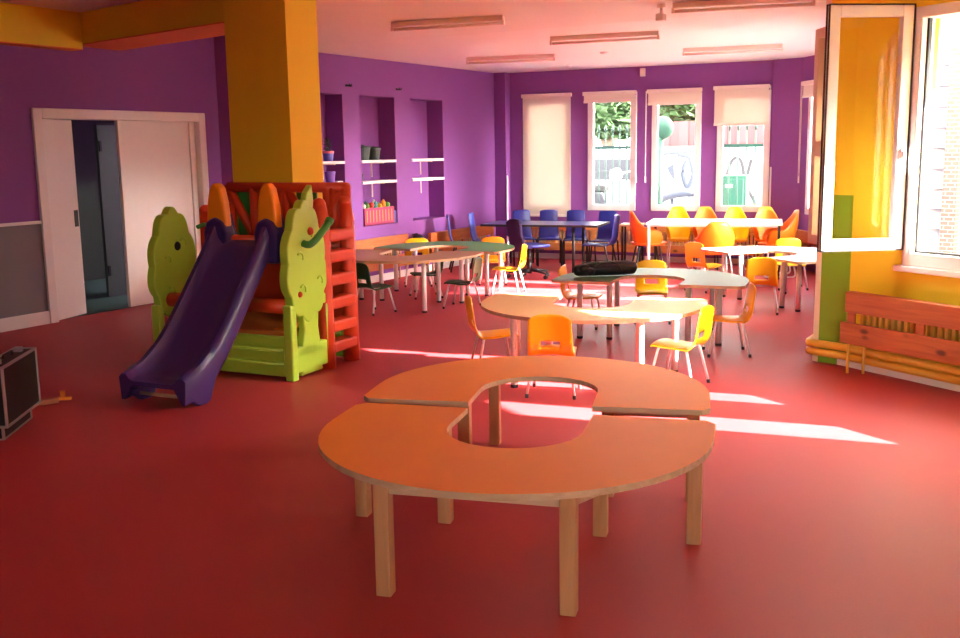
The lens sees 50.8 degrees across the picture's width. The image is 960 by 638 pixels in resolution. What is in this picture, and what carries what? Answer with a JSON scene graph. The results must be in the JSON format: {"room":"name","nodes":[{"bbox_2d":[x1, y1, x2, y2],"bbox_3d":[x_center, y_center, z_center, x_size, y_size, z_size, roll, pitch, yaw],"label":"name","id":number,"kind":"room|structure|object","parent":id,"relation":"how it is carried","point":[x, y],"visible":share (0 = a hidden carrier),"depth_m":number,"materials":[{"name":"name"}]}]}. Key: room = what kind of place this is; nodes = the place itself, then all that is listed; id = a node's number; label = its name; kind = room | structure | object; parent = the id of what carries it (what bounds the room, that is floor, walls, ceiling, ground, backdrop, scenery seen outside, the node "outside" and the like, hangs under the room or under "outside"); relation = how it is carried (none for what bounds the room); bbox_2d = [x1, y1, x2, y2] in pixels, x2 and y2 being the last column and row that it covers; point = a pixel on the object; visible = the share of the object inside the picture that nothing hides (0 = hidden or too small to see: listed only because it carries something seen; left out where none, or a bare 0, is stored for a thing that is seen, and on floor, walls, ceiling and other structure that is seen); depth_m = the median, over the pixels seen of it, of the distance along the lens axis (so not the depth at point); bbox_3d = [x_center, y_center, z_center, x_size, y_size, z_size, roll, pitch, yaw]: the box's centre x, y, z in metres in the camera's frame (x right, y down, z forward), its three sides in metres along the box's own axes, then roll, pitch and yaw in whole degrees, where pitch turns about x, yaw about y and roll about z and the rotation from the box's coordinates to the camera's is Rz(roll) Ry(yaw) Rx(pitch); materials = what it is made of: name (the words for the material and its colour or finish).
{"room":"children's room","nodes":[
{"label":"children's room","id":0,"kind":"room"},
{"bbox_2d":[52,119,114,280],"bbox_3d":[-4.866,-1.550,11.832,2.550,2.800,4.800,5,11,30],"label":"wall","id":1,"kind":"structure","parent":0,"point":[83,133],"depth_m":13.54,"materials":[{"name":"paint"}]},
{"bbox_2d":[94,125,126,296],"bbox_3d":[-4.224,-1.303,12.115,0.055,2.000,0.750,5,11,30],"label":"door","id":2,"kind":"structure","parent":1,"relation":"in","point":[105,136],"depth_m":11.88,"materials":[{"name":"grey paint"}]},
{"bbox_2d":[66,278,151,318],"bbox_3d":[-4.802,-0.212,12.030,2.450,0.095,4.600,5,11,30],"label":"floor","id":3,"kind":"structure","parent":0,"point":[97,301],"depth_m":11.79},
{"bbox_2d":[0,37,221,318],"bbox_3d":[-5.928,-1.005,7.311,0.156,3.050,11.260,5,11,30],"label":"wall","id":4,"kind":"structure","parent":0,"point":[178,76],"depth_m":10.03,"materials":[{"name":"purple paint"}]},
{"bbox_2d":[0,311,49,332],"bbox_3d":[-5.850,0.445,7.486,0.020,0.130,11.200,5,11,30],"label":"baseboard","id":5,"kind":"structure","parent":4,"relation":"attached to","point":[40,318],"depth_m":9.86,"materials":[{"name":"white paint"}]},
{"bbox_2d":[31,108,208,323],"bbox_3d":[-3.836,-1.177,10.967,0.218,2.120,2.280,5,11,30],"label":"door","id":6,"kind":"structure","parent":4,"relation":"in","point":[162,160],"depth_m":10.94,"materials":[{"name":"white paint"}]},
{"bbox_2d":[214,36,232,184],"bbox_3d":[-2.511,-1.849,12.040,1.362,3.050,0.328,2,10,15],"label":"wall","id":7,"kind":"structure","parent":0,"point":[219,42],"depth_m":11.91,"materials":[{"name":"purple paint"}]},
{"bbox_2d":[223,0,323,234],"bbox_3d":[-1.730,-1.292,8.636,0.660,3.050,0.400,5,11,30],"label":"column","id":8,"kind":"structure","parent":0,"point":[272,59],"depth_m":8.36,"materials":[{"name":"paint"}]},
{"bbox_2d":[318,52,495,275],"bbox_3d":[-0.855,-2.188,13.914,0.350,3.050,4.650,5,11,30],"label":"wall","id":9,"kind":"structure","parent":0,"point":[446,113],"depth_m":13.49,"materials":[{"name":"purple paint"}]},
{"bbox_2d":[363,206,394,225],"bbox_3d":[-1.374,-1.326,12.992,0.213,0.220,0.660,5,11,30],"label":"basket","id":10,"kind":"object","parent":9,"relation":"on","point":[380,215],"visible":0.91,"depth_m":12.92,"materials":[{"name":"plastic"}]},
{"bbox_2d":[367,209,391,222],"bbox_3d":[-1.284,-1.323,12.937,0.002,0.150,0.554,5,11,30],"label":"print","id":11,"kind":"object","parent":10,"relation":"attached to","point":[373,215],"depth_m":12.93},
{"bbox_2d":[358,254,496,283],"bbox_3d":[-0.772,-0.686,13.896,0.020,0.090,4.250,5,11,30],"label":"baseboard","id":12,"kind":"structure","parent":9,"relation":"attached to","point":[387,276],"depth_m":13.55,"materials":[{"name":"white paint"}]},
{"bbox_2d":[0,0,826,72],"bbox_3d":[1.038,-2.447,6.227,13.100,0.460,16.800,5,11,30],"label":"ceiling","id":13,"kind":"structure","parent":0,"point":[355,28],"depth_m":10.03,"materials":[{"name":"white paint"}]},
{"bbox_2d":[0,2,82,50],"bbox_3d":[-4.775,-2.631,8.775,0.180,0.360,3.000,5,11,30],"label":"beam","id":14,"kind":"structure","parent":13,"relation":"attached to","point":[20,25],"depth_m":9.61,"materials":[{"name":"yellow paint"}]},
{"bbox_2d":[80,0,224,50],"bbox_3d":[-2.958,-2.813,9.531,2.716,0.308,0.570,7,13,40],"label":"beam","id":15,"kind":"structure","parent":13,"relation":"attached to","point":[144,23],"depth_m":9.34,"materials":[{"name":"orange paint"}]},
{"bbox_2d":[391,15,504,31],"bbox_3d":[-0.306,-2.729,9.331,1.134,0.085,0.060,3,10,21],"label":"ceiling lamp","id":16,"kind":"object","parent":13,"relation":"attached to","point":[455,21],"visible":1,"depth_m":9.31,"materials":[{"name":"white metal"}]},
{"bbox_2d":[466,54,555,64],"bbox_3d":[0.375,-3.204,12.459,1.134,0.085,0.060,2,10,17],"label":"ceiling lamp","id":17,"kind":"object","parent":13,"relation":"attached to","point":[531,58],"visible":1,"depth_m":12.44,"materials":[{"name":"white metal"}]},
{"bbox_2d":[550,31,659,44],"bbox_3d":[1.253,-2.844,10.227,1.134,0.085,0.060,3,10,21],"label":"ceiling lamp","id":18,"kind":"object","parent":13,"relation":"attached to","point":[585,38],"visible":1,"depth_m":10.20,"materials":[{"name":"white metal"}]},
{"bbox_2d":[682,44,782,55],"bbox_3d":[2.918,-3.114,11.689,1.134,0.085,0.060,2,10,19],"label":"ceiling lamp","id":19,"kind":"object","parent":13,"relation":"attached to","point":[767,47],"visible":1,"depth_m":11.66,"materials":[{"name":"white metal"}]},
{"bbox_2d":[671,0,814,13],"bbox_3d":[2.137,-2.564,8.236,1.134,0.085,0.060,2,10,17],"label":"ceiling lamp","id":20,"kind":"object","parent":13,"relation":"attached to","point":[713,3],"visible":1,"depth_m":8.24,"materials":[{"name":"white metal"}]},
{"bbox_2d":[0,257,959,637],"bbox_3d":[1.082,0.590,6.678,13.050,0.100,16.700,5,11,30],"label":"floor","id":21,"kind":"structure","parent":0,"point":[831,495],"depth_m":4.72,"materials":[{"name":"red plastic"}]},
{"bbox_2d":[0,410,32,439],"bbox_3d":[-2.947,0.629,6.207,0.216,0.116,0.516,-2,10,-6],"label":"equipment case","id":22,"kind":"object","parent":21,"relation":"on","point":[4,433],"visible":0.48,"depth_m":6.17,"materials":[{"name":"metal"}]},
{"bbox_2d":[0,346,40,428],"bbox_3d":[-2.828,0.391,6.080,0.146,0.391,0.616,-2,10,-6],"label":"equipment case","id":23,"kind":"object","parent":22,"relation":"on","point":[20,393],"visible":1,"depth_m":6.06,"materials":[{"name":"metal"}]},
{"bbox_2d":[119,182,359,405],"bbox_3d":[-1.899,-0.250,7.495,1.453,1.498,1.920,4,10,25],"label":"slide","id":24,"kind":"object","parent":21,"relation":"on","point":[278,296],"visible":1,"depth_m":7.46,"materials":[{"name":"plastic"}]},
{"bbox_2d":[356,263,396,315],"bbox_3d":[-1.110,-0.329,10.447,0.336,0.536,0.361,8,13,41],"label":"chair","id":25,"kind":"object","parent":21,"relation":"on","point":[362,270],"visible":0.9,"depth_m":10.32,"materials":[{"name":"green plastic"}]},
{"bbox_2d":[355,234,407,278],"bbox_3d":[-1.351,-0.719,12.650,0.155,0.585,1.495,5,11,30],"label":"radiator cover","id":26,"kind":"object","parent":21,"relation":"on","point":[365,244],"depth_m":12.72,"materials":[{"name":"brown wood"}]},
{"bbox_2d":[404,238,432,286],"bbox_3d":[-0.773,-0.706,12.550,0.344,0.577,0.374,-2,10,-5],"label":"chair","id":27,"kind":"object","parent":21,"relation":"on","point":[411,240],"visible":0.32,"depth_m":12.67,"materials":[{"name":"plastic"}]},
{"bbox_2d":[355,249,483,312],"bbox_3d":[-0.889,-0.407,10.846,1.640,0.550,1.120,2,10,18],"label":"table","id":28,"kind":"object","parent":21,"relation":"on","point":[362,256],"visible":0.8,"depth_m":10.74,"materials":[{"name":"beige laminate"}]},
{"bbox_2d":[374,241,514,295],"bbox_3d":[-0.296,-0.618,12.110,1.640,0.530,1.120,4,11,26],"label":"table","id":29,"kind":"object","parent":21,"relation":"on","point":[488,248],"visible":0.77,"depth_m":11.95,"materials":[{"name":"green laminate"}]},
{"bbox_2d":[427,226,493,271],"bbox_3d":[-0.273,-1.027,14.496,0.155,0.550,1.775,5,11,30],"label":"radiator cover","id":30,"kind":"object","parent":21,"relation":"on","point":[461,233],"depth_m":14.28,"materials":[{"name":"brown wood"}]},
{"bbox_2d":[443,257,482,308],"bbox_3d":[-0.181,-0.390,10.727,0.361,0.536,0.336,2,10,18],"label":"chair","id":31,"kind":"object","parent":21,"relation":"on","point":[477,267],"visible":0.98,"depth_m":10.69,"materials":[{"name":"plastic"}]},
{"bbox_2d":[465,296,518,358],"bbox_3d":[0.094,0.109,7.597,0.373,0.577,0.344,-3,10,-10],"label":"chair","id":32,"kind":"object","parent":21,"relation":"on","point":[498,333],"visible":0.85,"depth_m":7.57,"materials":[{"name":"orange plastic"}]},
{"bbox_2d":[479,237,506,285],"bbox_3d":[0.161,-0.723,12.564,0.344,0.577,0.373,-1,10,2],"label":"chair","id":33,"kind":"object","parent":21,"relation":"on","point":[492,258],"visible":0.39,"depth_m":12.68,"materials":[{"name":"plastic"}]},
{"bbox_2d":[491,244,527,294],"bbox_3d":[0.340,-0.584,11.713,0.373,0.577,0.344,2,10,15],"label":"chair","id":34,"kind":"object","parent":21,"relation":"on","point":[523,254],"visible":0.98,"depth_m":11.66,"materials":[{"name":"plastic"}]},
{"bbox_2d":[318,403,715,616],"bbox_3d":[0.081,0.746,4.061,1.640,0.485,1.120,2,10,15],"label":"table","id":35,"kind":"object","parent":21,"relation":"on","point":[398,449],"visible":1,"depth_m":3.86,"materials":[{"name":"orange laminate"}]},
{"bbox_2d":[510,210,536,265],"bbox_3d":[0.626,-1.171,14.539,0.354,0.779,0.459,-2,10,-5],"label":"shell chair","id":36,"kind":"object","parent":21,"relation":"on","point":[524,215],"visible":0.56,"depth_m":14.68,"materials":[{"name":"blue plastic"}]},
{"bbox_2d":[506,219,549,279],"bbox_3d":[0.656,-0.921,13.090,0.555,0.777,0.574,-6,11,-29],"label":"office chair","id":37,"kind":"object","parent":21,"relation":"on","point":[513,226],"visible":0.83,"depth_m":12.98,"materials":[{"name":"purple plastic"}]},
{"bbox_2d":[364,356,710,500],"bbox_3d":[0.347,0.541,5.262,1.640,0.485,1.120,1,10,12],"label":"table","id":38,"kind":"object","parent":21,"relation":"on","point":[623,388],"visible":0.7,"depth_m":5.12,"materials":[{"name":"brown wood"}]},
{"bbox_2d":[480,220,609,272],"bbox_3d":[0.900,-0.988,13.831,1.614,0.657,0.774,3,10,20],"label":"rectangular table","id":39,"kind":"object","parent":21,"relation":"on","point":[500,223],"visible":0.68,"depth_m":13.63,"materials":[{"name":"blue laminate"}]},
{"bbox_2d":[537,210,561,266],"bbox_3d":[0.990,-1.162,14.446,0.354,0.779,0.459,-1,10,2],"label":"shell chair","id":40,"kind":"object","parent":21,"relation":"on","point":[545,233],"visible":0.88,"depth_m":14.59,"materials":[{"name":"blue plastic"}]},
{"bbox_2d":[525,314,580,399],"bbox_3d":[0.498,0.226,6.862,0.344,0.577,0.373,1,10,12],"label":"chair","id":41,"kind":"object","parent":21,"relation":"on","point":[542,327],"visible":0.96,"depth_m":6.69,"materials":[{"name":"plastic"}]},
{"bbox_2d":[562,210,587,265],"bbox_3d":[1.349,-1.141,14.287,0.354,0.779,0.459,0,10,7],"label":"shell chair","id":42,"kind":"object","parent":21,"relation":"on","point":[572,215],"visible":0.73,"depth_m":14.42,"materials":[{"name":"blue plastic"}]},
{"bbox_2d":[558,264,601,329],"bbox_3d":[0.950,-0.216,9.459,0.373,0.577,0.344,2,10,18],"label":"chair","id":43,"kind":"object","parent":21,"relation":"on","point":[567,294],"visible":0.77,"depth_m":9.38,"materials":[{"name":"plastic"}]},
{"bbox_2d":[525,224,637,261],"bbox_3d":[1.434,-1.151,15.093,1.920,0.545,0.163,3,10,24],"label":"radiator cover","id":44,"kind":"object","parent":21,"relation":"on","point":[553,245],"depth_m":15.00,"materials":[{"name":"brown wood"}]},
{"bbox_2d":[481,294,707,387],"bbox_3d":[0.756,0.178,7.260,1.640,0.530,1.120,2,10,16],"label":"table","id":45,"kind":"object","parent":21,"relation":"on","point":[516,307],"visible":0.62,"depth_m":7.10,"materials":[{"name":"beige laminate"}]},
{"bbox_2d":[581,214,620,263],"bbox_3d":[1.609,-1.003,13.439,0.459,0.779,0.354,4,10,25],"label":"shell chair","id":46,"kind":"object","parent":21,"relation":"on","point":[615,229],"visible":0.98,"depth_m":13.38,"materials":[{"name":"blue plastic"}]},
{"bbox_2d":[588,211,618,261],"bbox_3d":[1.728,-1.105,14.038,0.354,0.779,0.459,3,10,20],"label":"shell chair","id":47,"kind":"object","parent":21,"relation":"on","point":[604,233],"visible":0.81,"depth_m":14.16,"materials":[{"name":"blue plastic"}]},
{"bbox_2d":[629,210,666,263],"bbox_3d":[2.208,-1.005,13.273,0.494,0.847,0.524,-1,10,2],"label":"tub chair","id":48,"kind":"object","parent":21,"relation":"on","point":[639,233],"visible":0.67,"depth_m":13.08,"materials":[{"name":"orange plastic"}]},
{"bbox_2d":[551,268,748,345],"bbox_3d":[1.573,-0.126,8.999,1.640,0.530,1.120,3,10,21],"label":"table","id":49,"kind":"object","parent":21,"relation":"on","point":[691,278],"visible":0.73,"depth_m":8.78,"materials":[{"name":"grey laminate"}]},
{"bbox_2d":[573,260,636,275],"bbox_3d":[1.115,-0.451,8.957,0.588,0.133,0.146,-3,10,-12],"label":"bag","id":50,"kind":"object","parent":49,"relation":"on","point":[619,267],"visible":1,"depth_m":8.92,"materials":[{"name":"black fabric"}]},
{"bbox_2d":[634,260,670,324],"bbox_3d":[1.646,-0.261,9.667,0.344,0.577,0.373,0,10,7],"label":"chair","id":51,"kind":"object","parent":21,"relation":"on","point":[641,288],"visible":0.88,"depth_m":9.78,"materials":[{"name":"plastic"}]},
{"bbox_2d":[665,206,692,268],"bbox_3d":[2.717,-1.102,13.805,0.367,0.847,0.395,0,10,5],"label":"tub chair","id":52,"kind":"object","parent":21,"relation":"on","point":[674,234],"visible":0.7,"depth_m":13.90,"materials":[{"name":"yellow plastic"}]},
{"bbox_2d":[650,305,714,382],"bbox_3d":[1.403,0.180,7.051,0.373,0.577,0.344,5,11,32],"label":"chair","id":53,"kind":"object","parent":21,"relation":"on","point":[705,320],"visible":0.98,"depth_m":7.01,"materials":[{"name":"plastic"}]},
{"bbox_2d":[684,242,721,292],"bbox_3d":[2.599,-0.612,11.673,0.373,0.577,0.344,-7,12,-34],"label":"chair","id":54,"kind":"object","parent":21,"relation":"on","point":[692,249],"visible":0.9,"depth_m":11.59,"materials":[{"name":"plastic"}]},
{"bbox_2d":[646,225,762,257],"bbox_3d":[3.181,-1.048,14.315,1.650,0.545,0.166,3,10,24],"label":"radiator cover","id":55,"kind":"object","parent":21,"relation":"on","point":[674,249],"depth_m":14.42,"materials":[{"name":"brown wood"}]},
{"bbox_2d":[693,207,718,269],"bbox_3d":[3.069,-1.089,13.695,0.367,0.847,0.395,0,10,5],"label":"tub chair","id":56,"kind":"object","parent":21,"relation":"on","point":[703,212],"visible":0.3,"depth_m":13.81,"materials":[{"name":"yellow plastic"}]},
{"bbox_2d":[646,218,782,279],"bbox_3d":[3.044,-0.926,13.127,1.680,0.700,0.840,2,10,16],"label":"rectangular table","id":57,"kind":"object","parent":21,"relation":"on","point":[655,222],"visible":0.63,"depth_m":12.88,"materials":[{"name":"white laminate"}]},
{"bbox_2d":[695,222,734,273],"bbox_3d":[2.885,-0.830,12.415,0.471,0.762,0.445,-1,10,2],"label":"tub chair","id":58,"kind":"object","parent":21,"relation":"on","point":[715,234],"visible":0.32,"depth_m":12.20,"materials":[{"name":"orange plastic"}]},
{"bbox_2d":[702,282,756,357],"bbox_3d":[1.997,-0.006,8.106,0.373,0.577,0.344,0,10,5],"label":"chair","id":59,"kind":"object","parent":21,"relation":"on","point":[744,317],"visible":0.8,"depth_m":8.00,"materials":[{"name":"orange plastic"}]},
{"bbox_2d":[724,207,750,269],"bbox_3d":[3.437,-1.071,13.553,0.367,0.847,0.395,0,10,5],"label":"tub chair","id":60,"kind":"object","parent":21,"relation":"on","point":[741,234],"visible":0.4,"depth_m":13.66,"materials":[{"name":"yellow plastic"}]},
{"bbox_2d":[701,246,816,311],"bbox_3d":[3.291,-0.453,10.796,1.120,0.530,1.640,-5,10,-24],"label":"table","id":61,"kind":"object","parent":21,"relation":"on","point":[801,255],"visible":0.77,"depth_m":10.85,"materials":[{"name":"white laminate"}]},
{"bbox_2d":[743,257,778,314],"bbox_3d":[2.810,-0.349,10.083,0.344,0.577,0.373,2,10,16],"label":"chair","id":62,"kind":"object","parent":21,"relation":"on","point":[765,266],"visible":0.79,"depth_m":9.91,"materials":[{"name":"plastic"}]},
{"bbox_2d":[753,207,779,270],"bbox_3d":[3.831,-1.064,13.476,0.367,0.847,0.395,0,10,5],"label":"tub chair","id":63,"kind":"object","parent":21,"relation":"on","point":[763,212],"visible":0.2,"depth_m":13.59,"materials":[{"name":"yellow plastic"}]},
{"bbox_2d":[758,210,798,277],"bbox_3d":[3.797,-0.964,12.880,0.494,0.847,0.524,0,10,8],"label":"tub chair","id":64,"kind":"object","parent":21,"relation":"on","point":[789,228],"visible":0.5,"depth_m":12.70,"materials":[{"name":"orange plastic"}]},
{"bbox_2d":[775,238,808,290],"bbox_3d":[3.616,-0.641,11.752,0.344,0.577,0.373,0,10,5],"label":"chair","id":65,"kind":"object","parent":21,"relation":"on","point":[794,242],"visible":0.41,"depth_m":11.87,"materials":[{"name":"plastic"}]},
{"bbox_2d":[839,291,959,372],"bbox_3d":[3.091,0.214,6.617,0.095,0.600,1.780,-6,11,-28],"label":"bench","id":66,"kind":"object","parent":21,"relation":"on","point":[921,313],"visible":1,"depth_m":6.89,"materials":[{"name":"brown wood"}]},
{"bbox_2d":[860,315,959,373],"bbox_3d":[3.178,0.234,6.651,0.075,0.545,1.650,-6,11,-28],"label":"radiator","id":67,"kind":"object","parent":21,"relation":"on","point":[949,334],"visible":0.14,"depth_m":7.02,"materials":[{"name":"yellow metal"}]},
{"bbox_2d":[494,72,510,257],"bbox_3d":[0.321,-2.341,15.508,0.290,2.790,0.210,5,11,30],"label":"wall","id":68,"kind":"structure","parent":0,"point":[501,80],"depth_m":15.35,"materials":[{"name":"purple paint"}]},
{"bbox_2d":[510,60,772,258],"bbox_3d":[2.141,-2.392,14.853,4.270,3.050,0.280,3,10,24],"label":"wall","id":69,"kind":"structure","parent":0,"point":[705,76],"depth_m":14.63,"materials":[{"name":"purple paint"}]},
{"bbox_2d":[521,93,571,216],"bbox_3d":[0.998,-2.449,15.147,0.790,1.820,0.060,3,10,24],"label":"roller blind","id":70,"kind":"object","parent":69,"relation":"attached to","point":[546,117],"visible":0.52,"depth_m":15.14,"materials":[{"name":"beige fabric"}]},
{"bbox_2d":[588,95,635,210],"bbox_3d":[1.939,-2.428,14.813,0.730,1.660,0.085,3,10,24],"label":"window","id":71,"kind":"structure","parent":69,"relation":"in","point":[591,106],"depth_m":14.83,"materials":[{"name":"white plastic"}]},
{"bbox_2d":[582,90,636,182],"bbox_3d":[1.890,-2.647,14.706,0.824,1.310,0.060,3,10,24],"label":"roller blind","id":72,"kind":"object","parent":71,"relation":"attached to","point":[626,95],"visible":1,"depth_m":14.59,"materials":[{"name":"beige fabric"}]},
{"bbox_2d":[512,252,746,264],"bbox_3d":[2.184,-0.899,14.926,4.050,0.080,0.020,3,10,24],"label":"baseboard","id":73,"kind":"structure","parent":69,"relation":"attached to","point":[541,255],"depth_m":14.96,"materials":[{"name":"white paint"}]},
{"bbox_2d":[527,249,764,257],"bbox_3d":[2.258,-0.966,14.836,3.750,0.044,0.044,3,10,24],"label":"pipe","id":74,"kind":"object","parent":69,"relation":"attached to","point":[557,251],"visible":0.37,"depth_m":14.83,"materials":[{"name":"metal"}]},
{"bbox_2d":[651,92,701,210],"bbox_3d":[2.805,-2.377,14.427,0.710,1.660,0.085,3,10,24],"label":"window","id":75,"kind":"structure","parent":69,"relation":"in","point":[655,108],"depth_m":14.44,"materials":[{"name":"white plastic"}]},
{"bbox_2d":[644,87,701,182],"bbox_3d":[2.734,-2.597,14.329,0.804,1.310,0.060,3,10,24],"label":"roller blind","id":76,"kind":"object","parent":75,"relation":"attached to","point":[675,96],"visible":1,"depth_m":14.24,"materials":[{"name":"beige fabric"}]},
{"bbox_2d":[715,90,771,211],"bbox_3d":[3.660,-2.326,14.045,0.725,1.660,0.085,3,10,24],"label":"window","id":77,"kind":"structure","parent":69,"relation":"in","point":[719,207],"depth_m":14.10,"materials":[{"name":"white plastic"}]},
{"bbox_2d":[713,84,770,181],"bbox_3d":[3.604,-2.551,13.940,0.784,1.320,0.060,3,10,24],"label":"roller blind","id":78,"kind":"object","parent":77,"relation":"attached to","point":[734,105],"visible":1,"depth_m":13.87,"materials":[{"name":"beige fabric"}]},
{"bbox_2d":[769,57,803,267],"bbox_3d":[4.229,-2.249,13.803,0.371,3.050,0.538,-8,12,-37],"label":"wall","id":79,"kind":"structure","parent":0,"point":[787,90],"depth_m":13.64,"materials":[{"name":"purple paint"}]},
{"bbox_2d":[796,55,815,272],"bbox_3d":[4.521,-2.079,12.764,0.250,3.050,1.604,-2,10,-7],"label":"wall","id":80,"kind":"structure","parent":0,"point":[808,65],"depth_m":13.41,"materials":[{"name":"purple paint"}]},
{"bbox_2d":[804,97,812,214],"bbox_3d":[4.395,-2.155,12.956,0.085,1.660,0.730,-2,10,-7],"label":"window","id":81,"kind":"structure","parent":80,"relation":"in","point":[810,107],"depth_m":13.26,"materials":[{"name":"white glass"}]},
{"bbox_2d":[797,80,813,182],"bbox_3d":[4.306,-2.393,12.932,0.060,1.320,0.924,-2,10,-7],"label":"roller blind","id":82,"kind":"object","parent":81,"relation":"attached to","point":[807,86],"visible":0.56,"depth_m":13.19,"materials":[{"name":"beige fabric"}]},
{"bbox_2d":[818,195,853,363],"bbox_3d":[2.908,-0.318,7.753,0.475,1.280,0.570,5,11,30],"label":"column","id":83,"kind":"structure","parent":0,"point":[835,268],"depth_m":7.60,"materials":[{"name":"paint"}]},
{"bbox_2d":[812,0,831,361],"bbox_3d":[2.678,-1.208,7.730,0.050,3.050,0.434,5,11,33],"label":"trim","id":84,"kind":"structure","parent":83,"relation":"attached to","point":[818,254],"depth_m":7.72,"materials":[{"name":"beige paint"}]},
{"bbox_2d":[832,0,862,194],"bbox_3d":[2.885,-1.822,7.501,0.475,1.770,0.570,5,11,30],"label":"column","id":85,"kind":"structure","parent":0,"point":[850,28],"depth_m":7.36,"materials":[{"name":"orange paint"}]},
{"bbox_2d":[849,0,959,375],"bbox_3d":[4.364,-0.719,4.646,0.200,3.050,6.400,-6,11,-28],"label":"wall","id":86,"kind":"structure","parent":0,"point":[872,272],"depth_m":7.16,"materials":[{"name":"yellow paint"}]},
{"bbox_2d":[805,346,959,384],"bbox_3d":[4.014,0.653,5.207,0.387,0.060,6.523,-5,11,-26],"label":"pipe","id":87,"kind":"object","parent":86,"relation":"attached to","point":[906,369],"visible":0.77,"depth_m":7.19,"materials":[{"name":"yellow paint"}]},
{"bbox_2d":[806,334,959,375],"bbox_3d":[4.013,0.589,5.196,0.387,0.060,6.523,-5,11,-26],"label":"pipe","id":88,"kind":"object","parent":86,"relation":"attached to","point":[810,341],"visible":0.81,"depth_m":7.19,"materials":[{"name":"metal"}]},
{"bbox_2d":[817,1,959,277],"bbox_3d":[2.933,-1.200,6.767,1.162,1.803,0.498,5,11,32],"label":"window","id":89,"kind":"structure","parent":86,"relation":"in","point":[916,24],"depth_m":6.87,"materials":[{"name":"white plastic"}]},
{"bbox_2d":[837,359,959,391],"bbox_3d":[4.244,0.754,4.929,0.016,0.055,6.600,-6,11,-28],"label":"baseboard","id":90,"kind":"structure","parent":86,"relation":"attached to","point":[931,382],"depth_m":7.16,"materials":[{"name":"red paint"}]},
{"bbox_2d":[939,15,959,31],"bbox_3d":[4.827,-1.834,4.784,0.950,0.290,6.500,-6,11,-28],"label":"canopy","id":91,"kind":"object","parent":86,"relation":"attached to","point":[952,23],"visible":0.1,"depth_m":7.29,"materials":[{"name":"white"}]},
{"bbox_3d":[3.832,-1.581,9.849,0.250,3.050,4.490,3,10,20],"label":"wall","id":92,"kind":"structure","parent":0,"visible":0},
{"bbox_2d":[808,27,824,243],"bbox_3d":[3.597,-1.792,10.011,0.460,1.820,4.110,3,10,20],"label":"window","id":93,"kind":"structure","parent":92,"relation":"in","point":[820,33],"depth_m":8.69,"materials":[{"name":"clear glass"}]},
{"label":"outside","id":94,"kind":"structure","parent":0,"visible":0},
{"bbox_3d":[5.022,0.428,8.856,80.000,0.380,100.000,5,11,30],"label":"ground","id":95,"kind":"structure","parent":94,"visible":0},
{"bbox_2d":[595,125,629,203],"bbox_3d":[2.060,-2.022,16.134,0.980,2.140,0.060,3,10,24],"label":"iron fence","id":96,"kind":"object","parent":95,"relation":"on","point":[598,147],"visible":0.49,"depth_m":16.01,"materials":[{"name":"white metal"}]},
{"bbox_2d":[595,168,629,203],"bbox_3d":[2.444,-2.113,18.726,2.183,1.481,0.907,3,10,24],"label":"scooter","id":97,"kind":"object","parent":95,"relation":"on","point":[615,170],"visible":0.1,"depth_m":18.60,"materials":[{"name":"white plastic"}]},
{"bbox_2d":[595,102,630,145],"bbox_3d":[2.951,-3.842,23.214,1.927,3.377,1.566,3,10,25],"label":"leafy tree","id":98,"kind":"object","parent":95,"relation":"on","point":[615,114],"visible":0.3,"depth_m":22.52,"materials":[{"name":"green plant"}]},
{"bbox_2d":[595,149,687,204],"bbox_3d":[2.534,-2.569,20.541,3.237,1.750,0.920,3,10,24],"label":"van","id":99,"kind":"object","parent":95,"relation":"on","point":[669,184],"visible":0.07,"depth_m":19.94,"materials":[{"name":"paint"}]},
{"bbox_2d":[658,116,673,204],"bbox_3d":[2.978,-2.176,16.573,0.380,2.270,0.190,5,11,30],"label":"gate post","id":100,"kind":"object","parent":95,"relation":"on","point":[666,127],"visible":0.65,"depth_m":16.42,"materials":[{"name":"white metal"}]},
{"bbox_2d":[659,104,695,121],"bbox_3d":[4.834,-3.869,22.799,1.989,3.509,1.659,5,11,30],"label":"leafy tree","id":101,"kind":"object","parent":95,"relation":"on","point":[679,112],"visible":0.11,"depth_m":22.27,"materials":[{"name":"green plant"}]},
{"bbox_2d":[662,189,693,204],"bbox_3d":[3.476,-1.734,17.564,1.116,1.057,0.336,5,11,32],"label":"garden bench","id":102,"kind":"object","parent":95,"relation":"on","point":[671,195],"visible":0.39,"depth_m":17.38,"materials":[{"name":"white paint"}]},
{"bbox_2d":[663,146,762,205],"bbox_3d":[5.957,-2.591,20.266,14.000,1.780,0.261,3,10,24],"label":"wall","id":103,"kind":"structure","parent":95,"relation":"on","point":[679,161],"depth_m":20.50,"materials":[{"name":"white paint"}]},
{"bbox_2d":[663,121,763,146],"bbox_3d":[6.034,-3.192,20.605,5.200,2.850,0.060,3,10,24],"label":"fence","id":104,"kind":"object","parent":95,"relation":"on","point":[683,134],"visible":0.03,"depth_m":21.17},
{"bbox_2d":[722,175,748,204],"bbox_3d":[4.322,-1.816,17.296,0.480,1.280,0.320,3,10,24],"label":"utility box","id":105,"kind":"object","parent":95,"relation":"on","point":[732,178],"visible":0.23,"depth_m":17.08,"materials":[{"name":"green paint"}]},
{"bbox_2d":[724,125,763,205],"bbox_3d":[3.952,-1.910,15.289,1.090,2.140,0.060,3,10,24],"label":"iron fence","id":106,"kind":"object","parent":95,"relation":"on","point":[729,145],"visible":0.33,"depth_m":15.20,"materials":[{"name":"white metal"}]},
{"bbox_2d":[927,31,959,253],"bbox_3d":[10.858,-4.723,10.980,13.200,9.100,1.000,8,13,41],"label":"apartment building","id":107,"kind":"structure","parent":95,"relation":"on","point":[943,235],"depth_m":14.89,"materials":[{"name":"brick"}]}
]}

